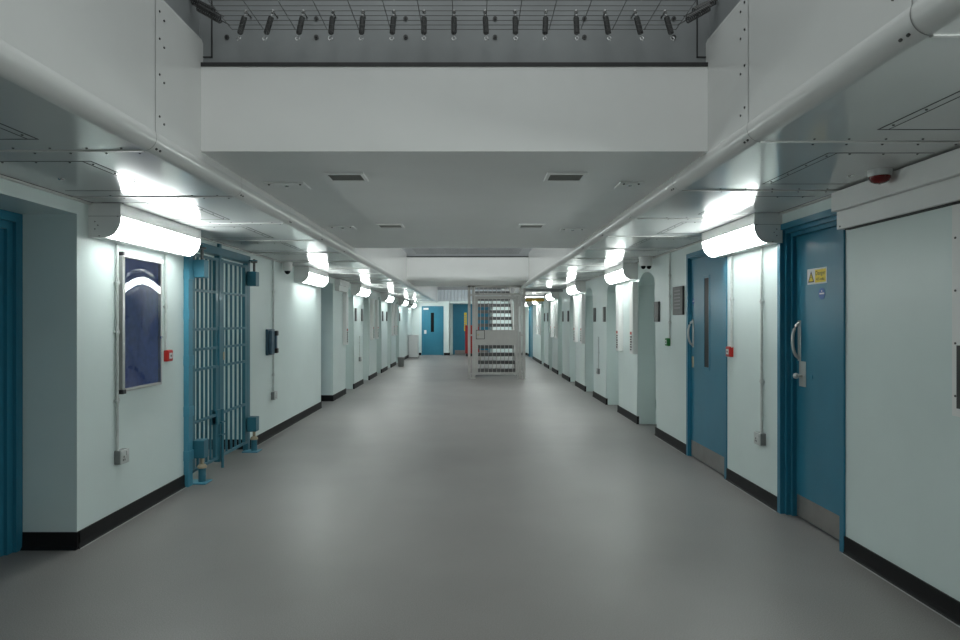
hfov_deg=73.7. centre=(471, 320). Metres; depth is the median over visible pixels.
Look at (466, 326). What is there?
cabinet
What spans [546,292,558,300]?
wall lamp
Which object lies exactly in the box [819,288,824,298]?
sticker
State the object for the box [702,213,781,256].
wall lamp
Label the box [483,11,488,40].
spring
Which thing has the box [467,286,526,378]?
cage
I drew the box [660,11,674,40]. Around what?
spring
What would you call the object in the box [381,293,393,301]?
wall lamp
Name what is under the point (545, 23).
spring
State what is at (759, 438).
outlet
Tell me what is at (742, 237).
diffuser
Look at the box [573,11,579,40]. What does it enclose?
spring
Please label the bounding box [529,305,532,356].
door
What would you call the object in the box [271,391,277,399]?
outlet
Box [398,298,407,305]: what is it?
wall lamp
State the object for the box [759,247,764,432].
conduit
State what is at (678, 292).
wall plaque
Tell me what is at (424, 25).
spring
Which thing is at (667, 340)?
box
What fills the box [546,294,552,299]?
diffuser
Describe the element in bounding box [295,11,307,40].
spring
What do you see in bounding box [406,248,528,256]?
wall
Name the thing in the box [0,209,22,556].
door
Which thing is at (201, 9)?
spring
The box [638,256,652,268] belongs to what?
security camera
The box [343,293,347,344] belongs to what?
wall panel
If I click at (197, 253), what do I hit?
wall
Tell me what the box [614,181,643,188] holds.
plate
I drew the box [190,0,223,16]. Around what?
spring
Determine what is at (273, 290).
conduit
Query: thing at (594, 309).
wall plaque
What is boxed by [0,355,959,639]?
floor
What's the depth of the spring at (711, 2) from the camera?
3.40 m
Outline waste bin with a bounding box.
[397,357,404,366]
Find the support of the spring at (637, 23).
attached to the netting
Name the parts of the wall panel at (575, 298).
door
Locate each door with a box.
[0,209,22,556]
[422,306,443,354]
[453,304,489,354]
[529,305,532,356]
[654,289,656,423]
[686,249,726,478]
[777,209,845,552]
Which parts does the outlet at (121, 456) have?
plate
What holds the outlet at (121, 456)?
attached to the wall at (72, 481)
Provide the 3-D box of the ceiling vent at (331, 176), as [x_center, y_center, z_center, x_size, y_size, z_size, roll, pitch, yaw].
[-0.805,-0.924,4.110,0.250,0.013,0.220,0,0,0]
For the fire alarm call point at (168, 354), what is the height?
0.096 m
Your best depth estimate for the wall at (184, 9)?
3.40 m
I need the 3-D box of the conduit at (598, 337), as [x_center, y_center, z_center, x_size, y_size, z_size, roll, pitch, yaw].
[2.398,0.603,12.100,0.030,0.605,0.040,0,0,0]
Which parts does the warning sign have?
yellow panel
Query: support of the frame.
attached to the wall at (903, 434)
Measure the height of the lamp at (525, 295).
0.055 m
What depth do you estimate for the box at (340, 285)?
12.34 m
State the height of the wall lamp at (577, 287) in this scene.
0.231 m
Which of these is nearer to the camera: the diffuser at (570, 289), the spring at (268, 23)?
the spring at (268, 23)
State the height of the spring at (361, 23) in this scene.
0.214 m
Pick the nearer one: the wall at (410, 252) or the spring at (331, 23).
the spring at (331, 23)
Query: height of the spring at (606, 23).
0.214 m
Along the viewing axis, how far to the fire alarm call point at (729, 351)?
5.90 m
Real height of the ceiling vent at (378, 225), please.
0.013 m
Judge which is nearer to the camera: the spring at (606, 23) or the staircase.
the spring at (606, 23)
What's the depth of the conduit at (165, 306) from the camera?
5.39 m
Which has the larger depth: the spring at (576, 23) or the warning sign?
the warning sign
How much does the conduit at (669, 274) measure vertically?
1.040 m
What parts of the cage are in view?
post, post, post, rail, panel, post, post, post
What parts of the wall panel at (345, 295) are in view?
door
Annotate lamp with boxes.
[88,203,200,255]
[294,266,328,286]
[351,284,369,296]
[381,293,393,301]
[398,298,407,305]
[408,302,415,307]
[525,295,543,296]
[525,301,530,306]
[532,297,541,303]
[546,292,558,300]
[566,281,585,294]
[605,263,637,283]
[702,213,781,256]
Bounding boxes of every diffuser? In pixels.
[109,216,198,255]
[305,273,327,285]
[357,288,369,296]
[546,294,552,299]
[567,286,578,293]
[605,269,627,283]
[703,225,763,256]
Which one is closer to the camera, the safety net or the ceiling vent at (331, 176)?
the safety net
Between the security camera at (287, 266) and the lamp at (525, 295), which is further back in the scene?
the lamp at (525, 295)
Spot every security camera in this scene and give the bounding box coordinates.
[282,262,292,273]
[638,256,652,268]
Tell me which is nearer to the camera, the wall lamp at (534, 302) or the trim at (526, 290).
the trim at (526, 290)
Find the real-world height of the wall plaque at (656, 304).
0.260 m
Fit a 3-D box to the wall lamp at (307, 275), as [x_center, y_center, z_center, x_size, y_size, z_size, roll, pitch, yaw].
[-2.488,-0.682,10.000,0.218,0.231,1.280,0,0,0]
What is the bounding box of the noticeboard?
[119,252,163,393]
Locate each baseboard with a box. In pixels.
[20,355,408,550]
[527,353,959,626]
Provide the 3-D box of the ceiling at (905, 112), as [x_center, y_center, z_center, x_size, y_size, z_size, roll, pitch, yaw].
[2.032,-0.844,12.500,1.362,0.032,31.000,0,0,0]
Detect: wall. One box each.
[0,178,411,531]
[164,0,739,36]
[195,253,213,438]
[402,248,531,289]
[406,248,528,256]
[412,301,526,354]
[527,198,959,601]
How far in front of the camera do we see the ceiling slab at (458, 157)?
3.51 m
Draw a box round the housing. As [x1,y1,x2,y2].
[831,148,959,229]
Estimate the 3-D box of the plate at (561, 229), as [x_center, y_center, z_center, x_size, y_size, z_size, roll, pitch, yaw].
[1.020,-0.921,6.500,0.240,0.018,0.200,0,0,0]
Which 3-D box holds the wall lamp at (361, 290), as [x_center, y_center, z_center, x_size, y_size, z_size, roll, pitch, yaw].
[-2.488,-0.682,14.400,0.218,0.231,1.280,0,0,0]
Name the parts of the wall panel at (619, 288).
door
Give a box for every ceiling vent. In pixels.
[323,172,368,181]
[376,224,404,227]
[518,224,544,227]
[544,172,587,181]
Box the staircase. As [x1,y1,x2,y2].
[475,288,516,375]
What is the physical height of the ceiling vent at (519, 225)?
0.013 m
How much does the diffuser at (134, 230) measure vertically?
0.143 m
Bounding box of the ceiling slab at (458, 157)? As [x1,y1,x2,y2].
[201,67,707,247]
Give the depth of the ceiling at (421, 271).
14.60 m
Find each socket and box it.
[198,468,205,481]
[251,440,256,450]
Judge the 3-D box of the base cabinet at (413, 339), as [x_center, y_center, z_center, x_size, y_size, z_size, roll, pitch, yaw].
[-2.380,1.035,26.200,0.400,0.930,0.540,0,0,0]
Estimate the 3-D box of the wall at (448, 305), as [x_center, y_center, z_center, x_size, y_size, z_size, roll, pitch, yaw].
[0.000,0.300,28.325,6.000,2.400,0.650,0,0,0]
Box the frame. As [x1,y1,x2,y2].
[952,204,959,416]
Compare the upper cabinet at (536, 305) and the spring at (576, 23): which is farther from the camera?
the upper cabinet at (536, 305)
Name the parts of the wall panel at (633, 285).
door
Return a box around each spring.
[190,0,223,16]
[193,4,229,25]
[236,11,251,40]
[263,11,277,40]
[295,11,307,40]
[328,11,335,40]
[359,11,365,40]
[390,11,396,40]
[421,11,426,40]
[451,11,456,40]
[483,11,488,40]
[512,11,517,40]
[542,11,547,40]
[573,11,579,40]
[602,11,611,40]
[631,11,643,40]
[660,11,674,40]
[677,3,713,25]
[684,0,716,16]
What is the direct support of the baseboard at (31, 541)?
attached to the wall at (72, 481)
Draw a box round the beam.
[525,297,543,300]
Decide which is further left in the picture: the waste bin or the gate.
the gate
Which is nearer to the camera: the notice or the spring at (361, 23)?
the spring at (361, 23)
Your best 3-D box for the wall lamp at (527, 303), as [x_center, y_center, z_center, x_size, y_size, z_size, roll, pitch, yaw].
[2.304,-0.723,26.600,0.218,0.231,1.280,0,0,0]
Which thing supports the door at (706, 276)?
in the wall at (903, 434)
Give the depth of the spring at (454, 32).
3.40 m
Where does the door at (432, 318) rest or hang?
in the wall at (448, 305)
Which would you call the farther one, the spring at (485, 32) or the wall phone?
the wall phone
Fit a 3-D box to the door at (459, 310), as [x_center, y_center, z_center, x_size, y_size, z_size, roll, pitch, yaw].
[-0.020,0.375,28.535,1.640,2.250,0.030,0,0,0]
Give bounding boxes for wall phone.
[266,329,278,354]
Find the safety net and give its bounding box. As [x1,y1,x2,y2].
[208,0,696,29]
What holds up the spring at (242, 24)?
attached to the netting
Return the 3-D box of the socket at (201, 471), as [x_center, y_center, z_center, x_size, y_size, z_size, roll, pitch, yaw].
[-2.502,1.425,5.940,0.068,0.125,0.068,0,0,0]
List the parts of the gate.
gate post, plate, rail, rail, rail, rail, rail, rail, rail, rail, rail, rail, rail, rail, rail, rail, gate post, plate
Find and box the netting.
[200,0,708,66]
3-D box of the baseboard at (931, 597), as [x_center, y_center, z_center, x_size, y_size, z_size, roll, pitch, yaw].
[2.410,1.444,12.500,0.046,0.112,31.000,0,0,0]
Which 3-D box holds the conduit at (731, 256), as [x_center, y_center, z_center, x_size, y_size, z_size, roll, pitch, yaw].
[2.398,-0.182,5.900,0.030,0.855,0.040,0,0,0]
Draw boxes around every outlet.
[114,448,128,464]
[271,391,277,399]
[754,431,765,445]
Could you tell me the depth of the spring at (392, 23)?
3.41 m
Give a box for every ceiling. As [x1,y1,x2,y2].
[0,76,435,302]
[407,257,527,285]
[503,18,959,301]
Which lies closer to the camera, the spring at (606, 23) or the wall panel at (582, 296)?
the spring at (606, 23)
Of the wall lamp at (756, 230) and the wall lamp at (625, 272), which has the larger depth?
the wall lamp at (625, 272)
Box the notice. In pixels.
[464,313,466,330]
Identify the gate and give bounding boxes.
[183,242,261,486]
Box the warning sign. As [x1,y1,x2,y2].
[807,267,826,284]
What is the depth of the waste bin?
21.01 m
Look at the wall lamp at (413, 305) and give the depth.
26.26 m
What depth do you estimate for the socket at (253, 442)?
7.33 m
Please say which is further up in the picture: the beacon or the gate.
the beacon
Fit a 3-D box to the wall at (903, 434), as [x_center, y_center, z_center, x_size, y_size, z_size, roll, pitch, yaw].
[2.563,0.200,12.500,0.300,2.600,31.000,0,0,0]
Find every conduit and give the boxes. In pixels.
[114,244,119,450]
[163,254,167,349]
[272,260,274,391]
[598,337,599,368]
[668,253,670,337]
[730,255,733,347]
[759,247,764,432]
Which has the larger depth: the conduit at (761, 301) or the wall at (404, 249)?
the wall at (404, 249)
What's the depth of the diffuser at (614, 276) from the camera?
9.86 m
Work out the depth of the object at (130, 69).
2.82 m
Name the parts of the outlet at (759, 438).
plate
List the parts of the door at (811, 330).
pull handle, lock plate, kick plate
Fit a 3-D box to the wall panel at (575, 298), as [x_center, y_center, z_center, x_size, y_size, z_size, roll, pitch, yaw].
[2.373,-0.045,14.600,0.079,1.050,0.190,0,0,0]
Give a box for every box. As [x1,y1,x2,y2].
[335,279,349,292]
[665,338,669,345]
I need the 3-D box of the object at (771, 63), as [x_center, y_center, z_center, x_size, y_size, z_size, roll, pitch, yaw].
[1.321,-1.197,12.500,0.067,0.716,31.000,0,0,0]
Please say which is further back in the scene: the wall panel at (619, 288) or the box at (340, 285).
the box at (340, 285)
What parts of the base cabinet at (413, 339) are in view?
door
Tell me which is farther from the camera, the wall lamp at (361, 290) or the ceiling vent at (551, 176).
the wall lamp at (361, 290)
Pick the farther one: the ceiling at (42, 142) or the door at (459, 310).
the door at (459, 310)
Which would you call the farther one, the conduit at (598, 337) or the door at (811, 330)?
the conduit at (598, 337)
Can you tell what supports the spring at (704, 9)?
attached to the wall at (184, 9)
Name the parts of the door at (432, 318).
vision glass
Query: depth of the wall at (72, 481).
4.58 m
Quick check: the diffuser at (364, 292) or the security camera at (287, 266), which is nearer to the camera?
the security camera at (287, 266)
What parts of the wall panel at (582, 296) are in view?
door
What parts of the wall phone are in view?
plate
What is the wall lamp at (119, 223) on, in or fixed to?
attached to the wall at (72, 481)
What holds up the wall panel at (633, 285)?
attached to the wall at (903, 434)
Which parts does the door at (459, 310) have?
kick plate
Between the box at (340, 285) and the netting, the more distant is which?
the box at (340, 285)
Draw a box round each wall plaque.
[593,308,595,321]
[603,307,605,321]
[654,301,659,321]
[673,286,683,314]
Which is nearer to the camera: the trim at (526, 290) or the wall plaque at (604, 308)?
the wall plaque at (604, 308)
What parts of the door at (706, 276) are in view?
pull handle, vision glass, vision frame, kick plate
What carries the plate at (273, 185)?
attached to the ceiling slab at (458, 157)
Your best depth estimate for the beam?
21.27 m
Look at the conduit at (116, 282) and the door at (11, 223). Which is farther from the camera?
the conduit at (116, 282)
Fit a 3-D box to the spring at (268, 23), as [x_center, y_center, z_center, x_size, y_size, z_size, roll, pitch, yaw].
[-1.078,-1.578,3.453,0.032,0.215,0.195,0,0,7]
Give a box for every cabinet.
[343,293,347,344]
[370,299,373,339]
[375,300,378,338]
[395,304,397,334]
[408,335,418,357]
[465,325,478,355]
[536,305,537,333]
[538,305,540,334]
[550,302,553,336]
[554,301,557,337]
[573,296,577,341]
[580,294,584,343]
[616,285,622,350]
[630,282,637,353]
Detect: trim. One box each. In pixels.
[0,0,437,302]
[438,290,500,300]
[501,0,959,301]
[525,289,562,291]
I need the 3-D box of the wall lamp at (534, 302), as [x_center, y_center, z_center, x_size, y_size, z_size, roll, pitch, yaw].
[2.304,-0.723,22.600,0.218,0.231,1.280,0,0,0]
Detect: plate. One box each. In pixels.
[263,182,310,188]
[328,226,355,229]
[559,228,585,231]
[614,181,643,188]
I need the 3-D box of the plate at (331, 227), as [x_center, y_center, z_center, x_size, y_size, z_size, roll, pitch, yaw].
[-1.280,-0.921,6.350,0.240,0.018,0.200,0,0,0]
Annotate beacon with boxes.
[867,167,892,184]

